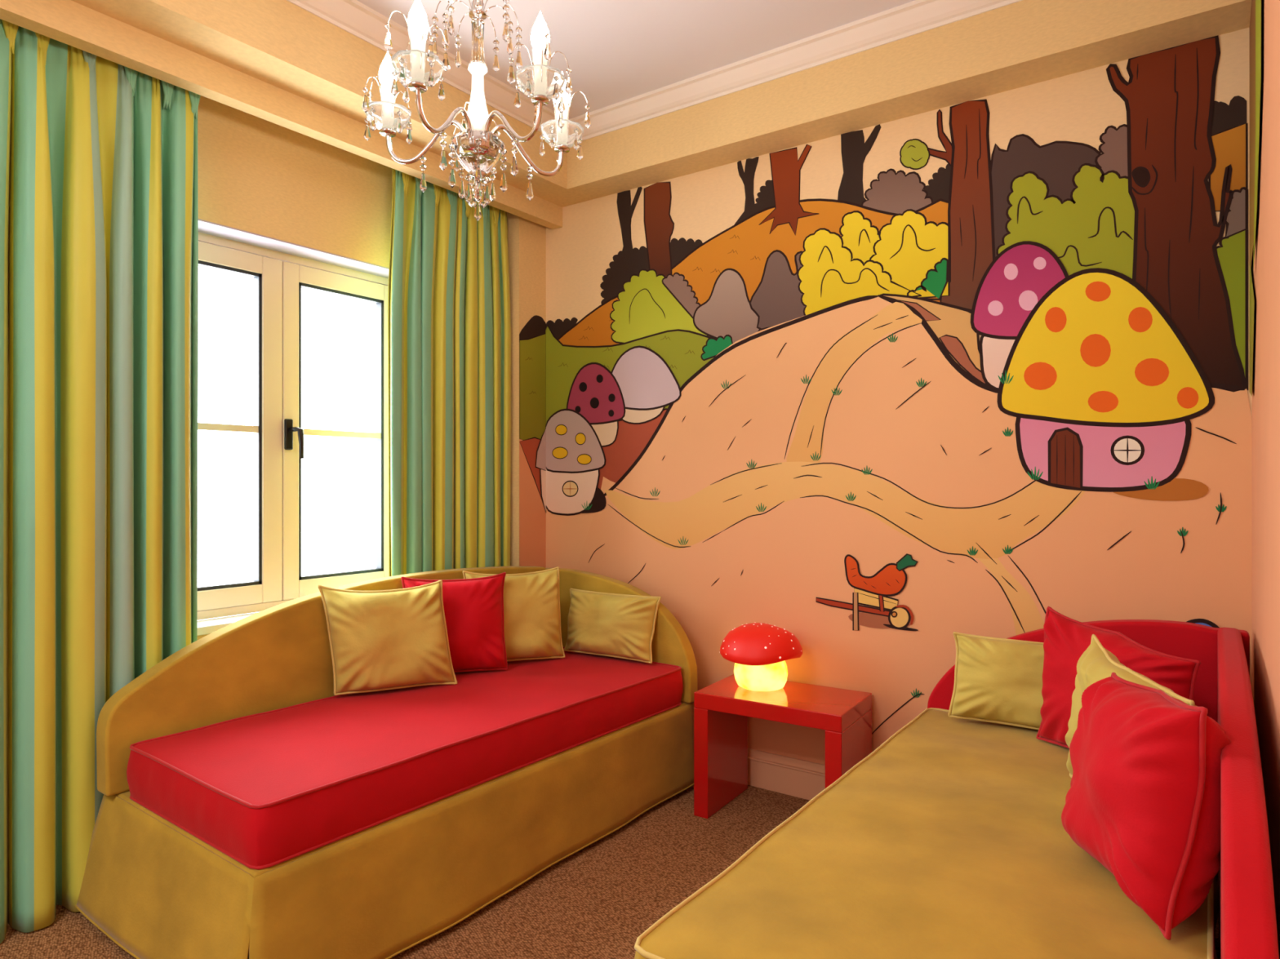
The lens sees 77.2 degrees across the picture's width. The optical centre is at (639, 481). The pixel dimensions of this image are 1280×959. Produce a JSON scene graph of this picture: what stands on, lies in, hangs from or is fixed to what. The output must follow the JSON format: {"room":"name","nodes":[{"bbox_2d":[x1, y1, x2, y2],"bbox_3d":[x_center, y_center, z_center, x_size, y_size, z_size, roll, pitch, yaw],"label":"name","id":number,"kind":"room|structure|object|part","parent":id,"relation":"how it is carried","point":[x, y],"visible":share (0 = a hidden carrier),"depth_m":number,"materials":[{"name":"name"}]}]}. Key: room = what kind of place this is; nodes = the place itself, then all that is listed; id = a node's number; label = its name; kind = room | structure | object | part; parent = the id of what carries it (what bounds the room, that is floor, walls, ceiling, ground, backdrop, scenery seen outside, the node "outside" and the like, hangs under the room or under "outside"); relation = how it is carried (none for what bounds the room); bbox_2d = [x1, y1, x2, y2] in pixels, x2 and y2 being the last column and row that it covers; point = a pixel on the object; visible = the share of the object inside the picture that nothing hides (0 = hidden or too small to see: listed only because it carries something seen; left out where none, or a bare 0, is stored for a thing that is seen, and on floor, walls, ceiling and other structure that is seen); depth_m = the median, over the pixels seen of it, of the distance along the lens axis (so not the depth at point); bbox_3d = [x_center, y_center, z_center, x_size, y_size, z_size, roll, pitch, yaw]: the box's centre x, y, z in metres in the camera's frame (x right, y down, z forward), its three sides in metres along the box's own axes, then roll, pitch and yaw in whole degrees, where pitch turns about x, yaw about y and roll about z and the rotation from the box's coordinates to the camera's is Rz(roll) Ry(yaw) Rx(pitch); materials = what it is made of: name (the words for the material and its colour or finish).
{"room":"children's bedroom","nodes":[
{"label":"children's bedroom","id":0,"kind":"room"},
{"bbox_2d":[197,95,392,639],"bbox_3d":[-2.012,-0.168,2.036,0.190,2.735,4.700,0,0,36],"label":"wall","id":1,"kind":"structure","parent":0,"point":[256,175],"depth_m":2.91,"materials":[{"name":"paint"}]},
{"bbox_2d":[0,0,562,229],"bbox_3d":[-1.752,-1.232,1.850,0.060,0.093,4.700,0,0,36],"label":"trim","id":2,"kind":"structure","parent":1,"relation":"attached to","point":[71,23],"depth_m":2.48,"materials":[{"name":"paint"}]},
{"bbox_2d":[197,231,389,635],"bbox_3d":[-1.306,-0.178,3.006,0.192,1.374,1.100,0,0,36],"label":"window","id":3,"kind":"structure","parent":1,"relation":"in","point":[279,277],"depth_m":3.01,"materials":[{"name":"beige paint"}]},
{"bbox_3d":[-1.284,0.495,2.990,0.138,0.028,1.098,0,0,36],"label":"sill","id":4,"kind":"part","parent":3,"relation":"part of","materials":[{"name":"stone"}]},
{"bbox_3d":[-1.512,-0.190,2.825,0.057,1.278,0.502,0,0,36],"label":"sash","id":5,"kind":"part","parent":3,"relation":"part of","materials":[{"name":"beige paint"}]},
{"bbox_3d":[-1.326,-0.176,3.025,0.014,0.117,0.032,0,0,36],"label":"handle plate","id":6,"kind":"part","parent":3,"relation":"part of","materials":[{"name":"black metal"}]},
{"bbox_3d":[-1.294,-0.144,3.015,0.056,0.119,0.030,0,0,-3],"label":"handle lever","id":7,"kind":"part","parent":3,"relation":"part of","materials":[{"name":"black metal"}]},
{"bbox_3d":[-1.210,-0.190,3.248,0.057,1.278,0.530,0,0,36],"label":"sash","id":8,"kind":"part","parent":3,"relation":"part of","materials":[{"name":"beige paint"}]},
{"bbox_2d":[198,218,389,278],"bbox_3d":[-1.290,-0.193,2.995,0.131,1.348,1.101,0,0,36],"label":"trim","id":9,"kind":"structure","parent":1,"relation":"attached to","point":[206,227],"depth_m":2.97,"materials":[{"name":"grey paint"}]},
{"bbox_2d":[387,168,511,576],"bbox_3d":[-0.788,-0.030,3.401,0.086,2.449,0.673,0,0,36],"label":"curtain","id":10,"kind":"object","parent":1,"relation":"hanging from","point":[449,315],"visible":0.64,"depth_m":3.35,"materials":[{"name":"fabric"}]},
{"bbox_2d":[506,212,546,566],"bbox_3d":[-0.560,-0.040,3.776,0.150,2.479,0.180,0,0,36],"label":"wall","id":11,"kind":"structure","parent":1,"relation":"attached to","point":[526,239],"depth_m":3.69,"materials":[{"name":"paint"}]},
{"bbox_2d":[519,315,546,568],"bbox_3d":[-0.497,0.231,3.731,0.004,2.016,0.180,0,0,36],"label":"mural","id":12,"kind":"object","parent":11,"relation":"attached to","point":[532,337],"visible":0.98,"depth_m":3.73,"materials":[{"name":"paint"}]},
{"bbox_2d":[71,0,1251,207],"bbox_3d":[-0.790,-1.407,1.163,2.815,0.256,4.700,0,0,36],"label":"ceiling soffit","id":13,"kind":"structure","parent":1,"relation":"attached to","point":[281,44],"depth_m":2.62,"materials":[{"name":"paint"}]},
{"bbox_2d":[0,18,200,943],"bbox_3d":[-1.578,-0.030,2.259,0.116,2.449,0.653,0,0,36],"label":"curtain","id":14,"kind":"object","parent":13,"relation":"hanging from","point":[99,176],"visible":0.8,"depth_m":2.24,"materials":[{"name":"fabric"}]},
{"bbox_2d":[0,785,1219,958],"bbox_3d":[-0.831,1.250,1.192,3.115,0.100,4.900,0,0,36],"label":"floor","id":15,"kind":"structure","parent":0,"point":[596,902],"depth_m":2.30,"materials":[{"name":"carpet"}]},
{"bbox_2d":[74,566,697,958],"bbox_3d":[-0.664,0.766,2.683,1.022,0.829,1.858,0,0,36],"label":"daybed","id":16,"kind":"object","parent":15,"relation":"on","point":[155,889],"visible":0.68,"depth_m":2.22,"materials":[{"name":"fabric"}]},
{"bbox_2d":[126,647,683,870],"bbox_3d":[-0.617,0.790,2.655,0.771,0.150,1.723,0,0,36],"label":"mattress","id":17,"kind":"object","parent":16,"relation":"on","point":[270,788],"visible":0.92,"depth_m":2.22,"materials":[{"name":"red fabric"}]},
{"bbox_2d":[318,580,457,695],"bbox_3d":[-0.859,0.532,2.751,0.449,0.369,0.178,0,0,-28],"label":"cushion","id":18,"kind":"object","parent":17,"relation":"on","point":[381,640],"visible":1,"depth_m":2.69,"materials":[{"name":"gold fabric"}]},
{"bbox_2d":[400,572,507,672],"bbox_3d":[-0.687,0.532,2.985,0.387,0.367,0.164,0,0,-14],"label":"cushion","id":19,"kind":"object","parent":17,"relation":"on","point":[473,608],"visible":0.63,"depth_m":2.95,"materials":[{"name":"red fabric"}]},
{"bbox_2d":[462,566,564,662],"bbox_3d":[-0.493,0.531,3.175,0.404,0.368,0.168,0,0,-26],"label":"cushion","id":20,"kind":"object","parent":17,"relation":"on","point":[531,600],"visible":0.63,"depth_m":3.15,"materials":[{"name":"gold fabric"}]},
{"bbox_2d":[564,588,661,663],"bbox_3d":[-0.124,0.585,3.276,0.441,0.260,0.174,0,0,36],"label":"cushion","id":21,"kind":"object","parent":17,"relation":"on","point":[622,626],"visible":1,"depth_m":3.21,"materials":[{"name":"gold fabric"}]},
{"bbox_2d":[693,674,871,818],"bbox_3d":[0.511,0.978,2.870,0.542,0.444,0.335,0,0,33],"label":"side table","id":22,"kind":"object","parent":15,"relation":"on","point":[722,708],"visible":0.8,"depth_m":2.85,"materials":[{"name":"red paint"}]},
{"bbox_3d":[0.307,1.006,3.001,0.056,0.388,0.335,0,0,33],"label":"leg","id":23,"kind":"part","parent":22,"relation":"part of","materials":[{"name":"red paint"}]},
{"bbox_2d":[719,622,802,691],"bbox_3d":[0.445,0.640,2.950,0.302,0.231,0.302,0,0,36],"label":"mushroom lamp","id":24,"kind":"object","parent":22,"relation":"on","point":[759,652],"visible":1,"depth_m":2.86,"materials":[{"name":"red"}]},
{"bbox_3d":[0.447,0.689,2.947,0.196,0.134,0.196,0,0,36],"label":"stem","id":25,"kind":"part","parent":24,"relation":"part of","materials":[{"name":"yellow"}]},
{"bbox_3d":[0.716,1.006,2.739,0.056,0.388,0.335,0,0,33],"label":"leg","id":26,"kind":"part","parent":22,"relation":"part of","materials":[{"name":"red paint"}]},
{"bbox_2d":[927,619,1279,958],"bbox_3d":[0.786,0.777,1.685,0.838,0.802,1.729,0,0,36],"label":"headboard","id":27,"kind":"object","parent":15,"relation":"on","point":[1247,924],"visible":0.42,"depth_m":1.21,"materials":[{"name":"red fabric"}]},
{"bbox_2d":[634,707,1219,958],"bbox_3d":[0.754,0.790,1.691,0.767,0.151,1.648,0,0,36],"label":"mattress","id":28,"kind":"object","parent":27,"relation":"on","point":[948,840],"visible":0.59,"depth_m":1.45,"materials":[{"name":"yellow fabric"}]},
{"bbox_2d":[947,631,1044,729],"bbox_3d":[1.129,0.590,2.341,0.428,0.252,0.160,0,0,36],"label":"cushion","id":29,"kind":"object","parent":28,"relation":"on","point":[999,681],"visible":0.62,"depth_m":2.34,"materials":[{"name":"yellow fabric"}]},
{"bbox_2d":[1035,606,1200,748],"bbox_3d":[1.205,0.534,2.050,0.152,0.365,0.408,0,0,-23],"label":"cushion","id":30,"kind":"object","parent":28,"relation":"on","point":[1066,639],"visible":0.48,"depth_m":2.10,"materials":[{"name":"red fabric"}]},
{"bbox_2d":[1065,634,1197,777],"bbox_3d":[1.052,0.542,1.729,0.152,0.347,0.418,0,0,6],"label":"cushion","id":31,"kind":"object","parent":28,"relation":"on","point":[1096,663],"visible":0.23,"depth_m":1.82,"materials":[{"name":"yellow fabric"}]},
{"bbox_2d":[1061,672,1231,940],"bbox_3d":[0.886,0.533,1.423,0.217,0.364,0.376,0,0,15],"label":"cushion","id":32,"kind":"object","parent":28,"relation":"on","point":[1143,798],"visible":0.96,"depth_m":1.29,"materials":[{"name":"red fabric"}]},
{"bbox_2d":[357,0,914,119],"bbox_3d":[-0.831,-1.585,1.192,3.115,0.100,4.900,0,0,36],"label":"ceiling","id":33,"kind":"structure","parent":0,"point":[615,51],"depth_m":2.73,"materials":[{"name":"white paint"}]},
{"bbox_2d":[361,0,591,221],"bbox_3d":[-0.369,-1.064,1.815,0.524,0.942,0.526,0,0,36],"label":"chandelier","id":34,"kind":"object","parent":33,"relation":"hanging from","point":[478,150],"visible":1,"depth_m":1.80,"materials":[{"name":"clear glass"}]},
{"bbox_3d":[-0.581,-0.949,1.849,0.041,0.086,0.041,0,0,36],"label":"bulb","id":35,"kind":"part","parent":34,"relation":"part of","materials":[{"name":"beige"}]},
{"bbox_3d":[-0.453,-0.949,1.635,0.041,0.086,0.041,0,0,36],"label":"bulb","id":36,"kind":"part","parent":34,"relation":"part of","materials":[{"name":"beige glass"}]},
{"bbox_3d":[-0.490,-0.778,1.841,0.195,0.098,0.011,0,0,5],"label":"arm","id":37,"kind":"part","parent":34,"relation":"part of","materials":[{"name":"silver metal"}]},
{"bbox_3d":[-0.417,-0.778,1.720,0.011,0.098,0.195,0,0,23],"label":"arm","id":38,"kind":"part","parent":34,"relation":"part of","materials":[{"name":"silver metal"}]},
{"bbox_3d":[-0.370,-1.072,1.830,0.040,0.056,0.040,0,0,36],"label":"crown","id":39,"kind":"part","parent":34,"relation":"part of","materials":[{"name":"clear glass"}]},
{"bbox_3d":[-0.370,-0.746,1.830,0.124,0.088,0.118,0,0,36],"label":"lamp shade","id":40,"kind":"part","parent":34,"relation":"part of","materials":[{"name":"clear glass"}]},
{"bbox_3d":[-0.280,-0.778,1.751,0.195,0.098,0.011,0,0,41],"label":"arm","id":41,"kind":"part","parent":34,"relation":"part of","materials":[{"name":"silver metal"}]},
{"bbox_3d":[-0.267,-0.778,1.892,0.195,0.098,0.011,0,0,-31],"label":"arm","id":42,"kind":"part","parent":34,"relation":"part of","materials":[{"name":"silver metal"}]},
{"bbox_3d":[-0.210,-0.949,1.691,0.041,0.086,0.041,0,0,36],"label":"bulb","id":43,"kind":"part","parent":34,"relation":"part of","materials":[{"name":"beige glass"}]},
{"bbox_3d":[-0.189,-0.949,1.939,0.041,0.086,0.041,0,0,36],"label":"bulb","id":44,"kind":"part","parent":34,"relation":"part of","materials":[{"name":"beige glass"}]},
{"bbox_2d":[546,26,1251,413],"bbox_3d":[0.565,-0.168,3.145,3.115,2.735,0.100,0,0,36],"label":"wall","id":45,"kind":"structure","parent":0,"point":[1078,107],"depth_m":2.97,"materials":[{"name":"paint"}]},
{"bbox_2d":[545,35,1251,764],"bbox_3d":[0.636,0.097,3.029,2.665,2.752,0.004,0,0,36],"label":"mural","id":46,"kind":"object","parent":45,"relation":"attached to","point":[797,418],"visible":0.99,"depth_m":2.77,"materials":[{"name":"paint"}]},
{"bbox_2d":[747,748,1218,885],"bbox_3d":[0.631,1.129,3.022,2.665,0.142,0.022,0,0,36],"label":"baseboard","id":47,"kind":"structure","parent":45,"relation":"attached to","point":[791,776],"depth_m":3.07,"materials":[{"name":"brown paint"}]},
{"bbox_2d":[1251,0,1279,958],"bbox_3d":[0.396,-0.168,0.316,0.100,2.735,4.700,0,0,36],"label":"wall","id":48,"kind":"structure","parent":0,"point":[1265,275],"depth_m":1.56,"materials":[{"name":"paint"}]},
{"bbox_2d":[286,0,1022,140],"bbox_3d":[-0.665,-1.502,0.972,2.390,0.067,4.534,0,0,36],"label":"trim","id":49,"kind":"structure","parent":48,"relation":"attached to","point":[914,17],"depth_m":2.82,"materials":[{"name":"white paint"}]},
{"bbox_2d":[1249,0,1261,396],"bbox_3d":[1.516,-0.751,1.978,0.001,1.057,0.693,0,0,36],"label":"mural","id":50,"kind":"object","parent":48,"relation":"attached to","point":[1255,9],"visible":1,"depth_m":2.04,"materials":[{"name":"paint"}]}
]}

